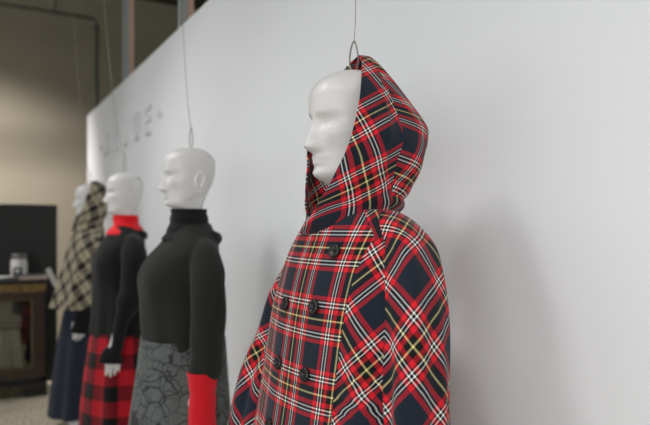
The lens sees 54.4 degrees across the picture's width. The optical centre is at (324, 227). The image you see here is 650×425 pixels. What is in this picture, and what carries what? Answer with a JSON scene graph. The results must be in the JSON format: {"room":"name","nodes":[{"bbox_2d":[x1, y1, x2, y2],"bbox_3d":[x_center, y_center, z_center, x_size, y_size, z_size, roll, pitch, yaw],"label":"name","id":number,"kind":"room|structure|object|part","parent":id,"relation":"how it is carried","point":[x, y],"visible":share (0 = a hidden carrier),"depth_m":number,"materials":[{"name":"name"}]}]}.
{"room":"clothing store","nodes":[
{"label":"clothing store","id":0,"kind":"room"},
{"bbox_2d":[0,381,67,424],"bbox_3d":[0.126,1.405,-0.388,10.000,0.050,17.200,0,0,-29],"label":"floor","id":1,"kind":"structure","parent":0,"point":[15,409],"depth_m":4.78,"materials":[{"name":"beige carpet"}]},
{"bbox_2d":[0,278,47,397],"bbox_3d":[-2.772,0.902,5.164,0.900,0.955,0.420,0,0,-29],"label":"base cabinet","id":2,"kind":"object","parent":1,"relation":"on","point":[22,302],"visible":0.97,"depth_m":5.18,"materials":[{"name":"brown wood"}]},
{"bbox_2d":[0,276,13,279],"bbox_3d":[-2.618,0.408,5.136,0.156,0.027,0.156,0,0,-29],"label":"dish","id":3,"kind":"object","parent":2,"relation":"on","point":[1,277],"visible":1,"depth_m":5.11,"materials":[{"name":"white ceramic"}]},
{"bbox_2d":[0,330,24,369],"bbox_3d":[-2.815,1.033,5.156,0.656,0.364,0.211,0,0,-33],"label":"folded cloth","id":4,"kind":"object","parent":2,"relation":"in","point":[11,352],"visible":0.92,"depth_m":5.26,"materials":[{"name":"grey fabric"}]},
{"bbox_2d":[0,321,30,329],"bbox_3d":[-2.782,0.812,5.182,0.800,0.015,0.320,0,0,-29],"label":"shelf","id":5,"kind":"object","parent":2,"relation":"attached to","point":[3,324],"depth_m":5.27,"materials":[{"name":"brown wood"}]},
{"bbox_3d":[-2.681,0.863,5.002,0.674,0.579,0.014,0,0,-29],"label":"gilt moulding","id":6,"kind":"part","parent":2,"relation":"part of","materials":[{"name":"brown"}]},
{"bbox_2d":[10,254,26,278],"bbox_3d":[-2.589,0.321,5.346,0.130,0.208,0.131,0,0,-29],"label":"jar","id":7,"kind":"object","parent":2,"relation":"on","point":[18,264],"visible":0.84,"depth_m":5.29,"materials":[{"name":"grey"}]},
{"bbox_3d":[-2.590,0.239,5.347,0.119,0.044,0.119,0,0,-29],"label":"lid","id":8,"kind":"part","parent":7,"relation":"part of","materials":[{"name":"grey metal"}]},
{"bbox_2d":[17,274,47,280],"bbox_3d":[-2.423,0.406,5.234,0.220,0.039,0.160,0,0,-29],"label":"book","id":9,"kind":"object","parent":2,"relation":"on","point":[19,276],"visible":1,"depth_m":5.17,"materials":[{"name":"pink paper"}]},
{"bbox_2d":[0,204,56,380],"bbox_3d":[-3.306,0.585,5.254,1.996,1.590,0.036,0,0,-29],"label":"screen","id":10,"kind":"object","parent":1,"relation":"on","point":[30,230],"visible":0.44,"depth_m":5.64,"materials":[{"name":"black"}]},
{"bbox_2d":[45,181,107,424],"bbox_3d":[-1.698,0.531,4.400,0.441,1.726,0.611,0,0,-29],"label":"mannequin","id":11,"kind":"object","parent":1,"relation":"on","point":[72,293],"visible":0.62,"depth_m":4.22},
{"bbox_2d":[71,181,107,231],"bbox_3d":[-1.640,-0.153,4.432,0.254,0.357,0.247,0,0,-29],"label":"hood","id":12,"kind":"object","parent":11,"relation":"attached to","point":[91,211],"depth_m":4.35,"materials":[{"name":"beige fabric"}]},
{"bbox_2d":[78,172,147,424],"bbox_3d":[-1.127,0.547,3.402,0.398,1.697,0.564,0,0,-32],"label":"mannequin","id":13,"kind":"object","parent":1,"relation":"on","point":[112,346],"visible":0.83,"depth_m":3.25},
{"bbox_2d":[128,147,230,424],"bbox_3d":[-0.535,0.547,2.348,0.396,1.697,0.545,0,0,-15],"label":"mannequin","id":14,"kind":"object","parent":1,"relation":"on","point":[181,376],"visible":1,"depth_m":2.19},
{"bbox_2d":[227,55,450,424],"bbox_3d":[0.032,0.508,1.375,0.412,1.776,0.641,0,0,-29],"label":"mannequin","id":15,"kind":"object","parent":1,"relation":"on","point":[354,327],"visible":0.98,"depth_m":1.26},
{"bbox_2d":[300,55,428,234],"bbox_3d":[0.082,-0.178,1.401,0.279,0.402,0.266,0,0,-29],"label":"hood","id":16,"kind":"object","parent":15,"relation":"attached to","point":[366,143],"depth_m":1.30,"materials":[{"name":"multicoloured fabric"}]},
{"bbox_2d":[0,0,197,340],"bbox_3d":[-4.107,-0.770,7.155,10.000,4.300,0.100,0,0,-29],"label":"wall","id":17,"kind":"structure","parent":0,"point":[43,158],"depth_m":7.60,"materials":[{"name":"grey paint"}]},
{"bbox_2d":[146,0,207,9],"bbox_3d":[0.126,-2.945,-0.388,10.000,0.050,17.200,0,0,-29],"label":"ceiling","id":18,"kind":"structure","parent":0,"point":[198,4],"depth_m":8.18,"materials":[{"name":"grey"}]},
{"bbox_2d":[0,0,98,108],"bbox_3d":[-3.925,-2.042,5.526,3.724,1.757,0.058,0,0,-29],"label":"conduit","id":19,"kind":"object","parent":18,"relation":"hanging from","point":[54,12],"visible":0.99,"depth_m":6.38,"materials":[{"name":"grey metal"}]},
{"bbox_2d":[72,0,90,183],"bbox_3d":[-1.724,-1.613,4.386,0.189,2.614,0.010,0,0,-29],"label":"wire","id":20,"kind":"object","parent":18,"relation":"hanging from","point":[72,0],"visible":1,"depth_m":4.40,"materials":[{"name":"silver metal"}]},
{"bbox_2d":[104,5,126,171],"bbox_3d":[-1.178,-1.609,3.374,0.231,2.623,0.013,0,0,-29],"label":"wire","id":21,"kind":"object","parent":18,"relation":"hanging from","point":[104,5],"visible":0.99,"depth_m":3.40,"materials":[{"name":"silver metal"}]},
{"bbox_2d":[182,6,192,146],"bbox_3d":[-0.542,-1.609,2.340,0.108,2.622,0.010,0,0,-29],"label":"wire","id":22,"kind":"object","parent":18,"relation":"hanging from","point":[182,6],"visible":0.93,"depth_m":2.35,"materials":[{"name":"silver metal"}]},
{"bbox_2d":[349,0,358,69],"bbox_3d":[0.064,-1.630,1.387,0.023,2.580,0.011,0,0,-4],"label":"wire","id":23,"kind":"object","parent":18,"relation":"hanging from","point":[354,41],"visible":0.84,"depth_m":1.39,"materials":[{"name":"silver metal"}]},
{"bbox_2d":[87,0,649,424],"bbox_3d":[1.482,0.108,-0.352,0.120,2.543,15.935,0,0,-29],"label":"wall","id":24,"kind":"structure","parent":0,"point":[531,190],"depth_m":1.51,"materials":[{"name":"white paint"}]},
{"bbox_2d":[104,133,109,155],"bbox_3d":[-1.917,-0.738,5.556,0.024,0.196,0.191,0,0,-29],"label":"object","id":25,"kind":"structure","parent":24,"relation":"attached to","point":[107,144],"depth_m":5.53,"materials":[{"name":"white paint"}]},
{"bbox_2d":[113,127,118,150],"bbox_3d":[-1.720,-0.737,5.206,0.024,0.194,0.116,0,0,-29],"label":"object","id":26,"kind":"structure","parent":24,"relation":"attached to","point":[115,147],"depth_m":5.23,"materials":[{"name":"white paint"}]},
{"bbox_2d":[121,119,127,145],"bbox_3d":[-1.561,-0.736,4.923,0.024,0.197,0.168,0,0,-29],"label":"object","id":27,"kind":"structure","parent":24,"relation":"attached to","point":[124,125],"depth_m":4.90,"materials":[{"name":"white paint"}]},
{"bbox_2d":[122,0,133,81],"bbox_3d":[-1.597,-2.042,5.128,0.080,1.757,0.060,0,0,-29],"label":"support post","id":28,"kind":"object","parent":24,"relation":"on","point":[127,5],"visible":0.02,"depth_m":5.10,"materials":[{"name":"silver metal"}]},
{"bbox_2d":[131,111,139,140],"bbox_3d":[-1.381,-0.736,4.602,0.024,0.197,0.168,0,0,-29],"label":"letter","id":29,"kind":"object","parent":24,"relation":"attached to","point":[135,119],"depth_m":4.54,"materials":[{"name":"white plastic"}]},
{"bbox_2d":[144,103,150,134],"bbox_3d":[-1.203,-0.737,4.285,0.024,0.194,0.114,0,0,-29],"label":"letter","id":30,"kind":"object","parent":24,"relation":"attached to","point":[147,118],"depth_m":4.29,"materials":[{"name":"white plastic"}]},
{"bbox_2d":[155,110,161,116],"bbox_3d":[-1.056,-0.726,4.013,0.034,0.044,0.044,0,0,-29],"label":"dot","id":31,"kind":"object","parent":24,"relation":"attached to","point":[158,113],"visible":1,"depth_m":4.00,"materials":[{"name":"white plastic"}]},
{"bbox_2d":[178,0,193,28],"bbox_3d":[-0.824,-2.042,3.752,0.080,1.757,0.060,0,0,-29],"label":"support post","id":32,"kind":"object","parent":24,"relation":"on","point":[188,5],"visible":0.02,"depth_m":3.73,"materials":[{"name":"silver metal"}]}
]}

